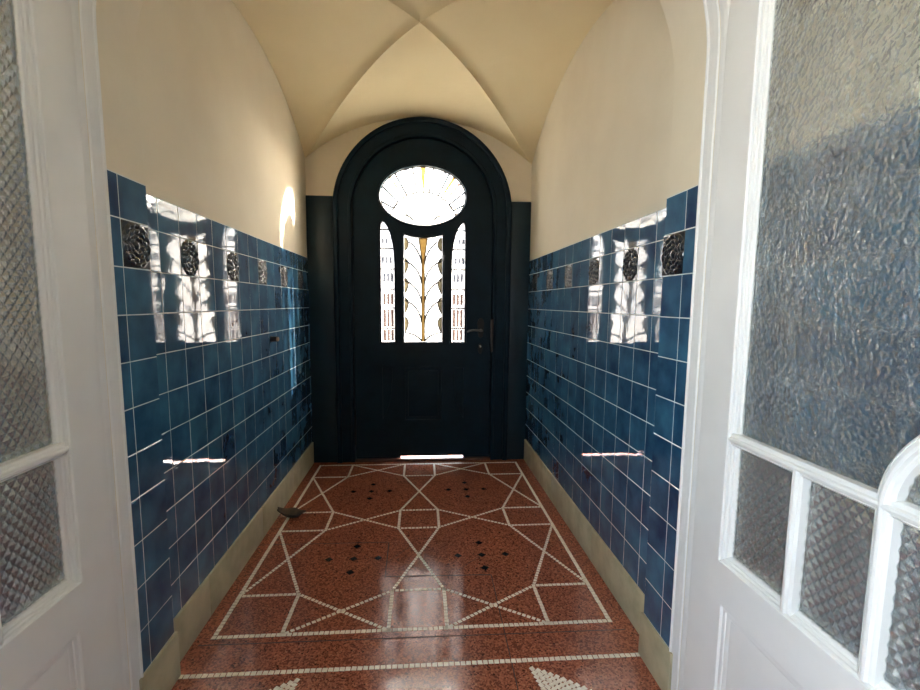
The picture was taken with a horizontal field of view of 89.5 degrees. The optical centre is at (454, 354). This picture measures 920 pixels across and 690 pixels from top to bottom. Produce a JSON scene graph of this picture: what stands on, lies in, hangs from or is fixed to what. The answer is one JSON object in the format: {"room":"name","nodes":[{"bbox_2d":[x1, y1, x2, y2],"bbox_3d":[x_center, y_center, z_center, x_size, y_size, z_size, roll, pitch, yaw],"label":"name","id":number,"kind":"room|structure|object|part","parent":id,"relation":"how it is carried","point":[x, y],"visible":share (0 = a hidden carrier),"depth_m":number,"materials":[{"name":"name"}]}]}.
{"room":"entrance hallway","nodes":[
{"label":"entrance hallway","id":0,"kind":"room"},
{"bbox_2d":[136,0,312,618],"bbox_3d":[-1.323,-0.578,2.869,0.308,3.350,2.646,0,6,-4],"label":"wall","id":1,"kind":"structure","parent":0,"point":[223,156],"depth_m":2.25,"materials":[{"name":"beige paint"}]},
{"bbox_2d":[173,442,313,661],"bbox_3d":[-1.179,1.002,2.951,0.016,0.194,2.392,0,6,-4],"label":"baseboard","id":2,"kind":"structure","parent":1,"relation":"attached to","point":[194,615],"depth_m":2.37,"materials":[{"name":"beige stone"}]},
{"bbox_2d":[270,336,278,341],"bbox_3d":[-1.160,-0.102,2.993,0.049,0.040,0.040,0,6,-4],"label":"door stop","id":3,"kind":"object","parent":1,"relation":"attached to","point":[272,339],"visible":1,"depth_m":2.98,"materials":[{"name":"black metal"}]},
{"bbox_2d":[78,0,720,689],"bbox_3d":[-0.111,-0.421,1.532,2.500,3.350,0.266,0,6,-4],"label":"wall","id":4,"kind":"structure","parent":0,"point":[117,21],"depth_m":1.58,"materials":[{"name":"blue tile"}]},
{"bbox_2d":[0,0,123,689],"bbox_3d":[-0.984,-0.125,0.842,0.054,2.878,0.898,0,6,-5],"label":"door","id":5,"kind":"structure","parent":4,"relation":"in","point":[59,619],"depth_m":1.14,"materials":[{"name":"white paint"}]},
{"bbox_3d":[-0.988,-0.573,0.772,0.011,1.712,0.663,0,6,-4],"label":"glass pane","id":6,"kind":"part","parent":5,"relation":"part of","materials":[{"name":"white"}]},
{"bbox_3d":[-1.011,0.430,1.092,0.011,0.384,0.247,0,6,-4],"label":"glass pane","id":7,"kind":"part","parent":5,"relation":"part of","materials":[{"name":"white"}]},
{"bbox_3d":[-0.978,-0.387,0.796,0.033,2.069,0.658,0,6,-4],"label":"glazing moulding","id":8,"kind":"part","parent":5,"relation":"part of","materials":[{"name":"white paint"}]},
{"bbox_3d":[-0.991,0.968,0.947,0.014,0.416,0.615,0,6,-4],"label":"panel","id":9,"kind":"part","parent":5,"relation":"part of","materials":[{"name":"white paint"}]},
{"bbox_3d":[-0.979,0.968,0.947,0.015,0.410,0.609,0,6,-4],"label":"panel moulding","id":10,"kind":"part","parent":5,"relation":"part of","materials":[{"name":"white paint"}]},
{"bbox_2d":[139,631,180,689],"bbox_3d":[-1.050,1.152,1.658,0.016,0.182,0.231,0,6,-4],"label":"baseboard","id":11,"kind":"object","parent":4,"relation":"attached to","point":[164,671],"visible":1,"depth_m":1.67,"materials":[{"name":"beige stone"}]},
{"bbox_2d":[70,0,730,689],"bbox_3d":[-0.117,-0.227,1.401,1.931,2.994,0.140,0,6,-4],"label":"trim","id":12,"kind":"structure","parent":4,"relation":"attached to","point":[86,11],"depth_m":1.44,"materials":[{"name":"white paint"}]},
{"bbox_2d":[638,612,672,689],"bbox_3d":[0.772,1.151,1.790,0.016,0.182,0.231,0,6,-4],"label":"baseboard","id":13,"kind":"object","parent":4,"relation":"attached to","point":[652,649],"visible":1,"depth_m":1.77,"materials":[{"name":"beige stone"}]},
{"bbox_2d":[683,0,919,689],"bbox_3d":[0.828,-0.127,0.973,0.056,2.878,0.898,0,6,-4],"label":"door","id":14,"kind":"structure","parent":4,"relation":"in","point":[805,567],"depth_m":1.06,"materials":[{"name":"white paint"}]},
{"bbox_3d":[0.804,0.967,1.076,0.015,0.410,0.609,0,6,-4],"label":"panel moulding","id":15,"kind":"part","parent":14,"relation":"part of","materials":[{"name":"white paint"}]},
{"bbox_3d":[0.816,0.967,1.077,0.014,0.416,0.615,0,6,-4],"label":"panel","id":16,"kind":"part","parent":14,"relation":"part of","materials":[{"name":"white paint"}]},
{"bbox_3d":[0.814,0.428,1.224,0.011,0.384,0.247,0,6,-4],"label":"glass pane","id":17,"kind":"part","parent":14,"relation":"part of","materials":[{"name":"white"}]},
{"bbox_3d":[0.836,-0.570,0.907,0.005,1.698,0.654,0,6,-4],"label":"glass pane","id":18,"kind":"part","parent":14,"relation":"part of","materials":[{"name":"blue"}]},
{"bbox_3d":[0.830,0.453,1.005,0.011,0.384,0.221,0,6,-4],"label":"glass pane","id":19,"kind":"part","parent":14,"relation":"part of","materials":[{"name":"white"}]},
{"bbox_3d":[0.845,0.475,0.798,0.011,0.384,0.221,0,6,-4],"label":"glass pane","id":20,"kind":"part","parent":14,"relation":"part of","materials":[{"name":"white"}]},
{"bbox_3d":[0.847,0.189,0.767,0.011,0.224,0.221,0,6,-4],"label":"glass pane","id":21,"kind":"part","parent":14,"relation":"part of","materials":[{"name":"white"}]},
{"bbox_2d":[171,455,660,689],"bbox_3d":[-0.064,1.435,0.895,2.500,0.202,7.266,0,6,-4],"label":"floor","id":22,"kind":"structure","parent":0,"point":[451,574],"depth_m":2.27,"materials":[{"name":"red stone"}]},
{"bbox_2d":[277,507,305,517],"bbox_3d":[-1.094,1.047,3.086,0.201,0.069,0.087,1,6,4],"label":"dry leaf","id":23,"kind":"object","parent":22,"relation":"on","point":[293,512],"visible":0.97,"depth_m":3.10,"materials":[{"name":"brown plant"}]},
{"bbox_2d":[305,118,531,201],"bbox_3d":[-0.299,-0.710,4.132,2.500,3.350,0.140,0,6,-4],"label":"wall","id":24,"kind":"structure","parent":0,"point":[323,165],"depth_m":3.92,"materials":[{"name":"beige paint"}]},
{"bbox_2d":[306,117,530,462],"bbox_3d":[-0.303,-0.518,4.092,1.927,2.978,0.153,0,6,-4],"label":"door","id":25,"kind":"structure","parent":24,"relation":"in","point":[418,255],"depth_m":4.08,"materials":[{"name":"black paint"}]},
{"bbox_3d":[-1.149,-0.190,4.049,0.233,2.322,0.026,0,6,-4],"label":"panel","id":26,"kind":"part","parent":25,"relation":"part of","materials":[{"name":"blue paint"}]},
{"bbox_2d":[381,222,394,341],"bbox_3d":[-0.588,-0.636,4.079,0.124,1.053,0.001,0,6,-4],"label":"light","id":27,"kind":"object","parent":25,"relation":"attached to","point":[387,254],"depth_m":4.08,"materials":[{"name":"glass"}]},
{"bbox_2d":[404,235,441,341],"bbox_3d":[-0.279,-0.587,4.106,0.340,0.950,0.001,0,6,-4],"label":"light","id":28,"kind":"object","parent":25,"relation":"attached to","point":[422,256],"depth_m":4.11,"materials":[{"name":"glass"}]},
{"bbox_2d":[381,168,464,224],"bbox_3d":[-0.274,-1.371,4.019,0.750,0.506,0.001,0,6,-4],"label":"light","id":29,"kind":"object","parent":25,"relation":"attached to","point":[415,196],"depth_m":4.02,"materials":[{"name":"glass"}]},
{"bbox_3d":[-0.286,0.350,4.205,0.750,0.497,0.040,0,6,-4],"label":"panel","id":30,"kind":"part","parent":25,"relation":"part of","materials":[{"name":"blue paint"}]},
{"bbox_2d":[451,223,464,341],"bbox_3d":[0.030,-0.637,4.123,0.124,1.053,0.001,0,6,-4],"label":"light","id":31,"kind":"object","parent":25,"relation":"attached to","point":[458,258],"depth_m":4.13,"materials":[{"name":"glass"}]},
{"bbox_3d":[0.175,-0.214,4.113,0.145,0.033,0.059,0,6,-4],"label":"lever handle","id":32,"kind":"part","parent":25,"relation":"part of","materials":[{"name":"grey metal"}]},
{"bbox_3d":[0.231,-0.243,4.148,0.066,0.185,0.008,0,6,-4],"label":"lock plate","id":33,"kind":"part","parent":25,"relation":"part of","materials":[{"name":"black metal"}]},
{"bbox_3d":[0.228,-0.057,4.169,0.042,0.096,0.007,0,6,-4],"label":"keyhole plate","id":34,"kind":"part","parent":25,"relation":"part of","materials":[{"name":"black metal"}]},
{"bbox_3d":[0.330,-0.173,4.135,0.025,0.290,0.008,0,6,-4],"label":"strike plate","id":35,"kind":"part","parent":25,"relation":"part of","materials":[{"name":"brown metal"}]},
{"bbox_3d":[0.565,-0.185,4.173,0.184,2.310,0.026,0,6,-4],"label":"panel","id":36,"kind":"part","parent":25,"relation":"part of","materials":[{"name":"blue paint"}]},
{"bbox_2d":[231,0,613,163],"bbox_3d":[-0.204,-1.875,2.715,1.927,0.720,2.426,0,6,-4],"label":"ceiling","id":37,"kind":"structure","parent":0,"point":[494,68],"depth_m":3.04,"materials":[{"name":"paint"}]},
{"bbox_2d":[525,0,673,593],"bbox_3d":[0.882,-0.579,3.029,0.308,3.350,2.646,0,6,-4],"label":"wall","id":38,"kind":"structure","parent":0,"point":[601,162],"depth_m":2.41,"materials":[{"name":"beige paint"}]},
{"bbox_2d":[524,439,644,633],"bbox_3d":[0.731,1.000,3.089,0.016,0.194,2.392,0,6,-4],"label":"baseboard","id":39,"kind":"structure","parent":38,"relation":"attached to","point":[627,593],"depth_m":2.56,"materials":[{"name":"beige stone"}]}
]}

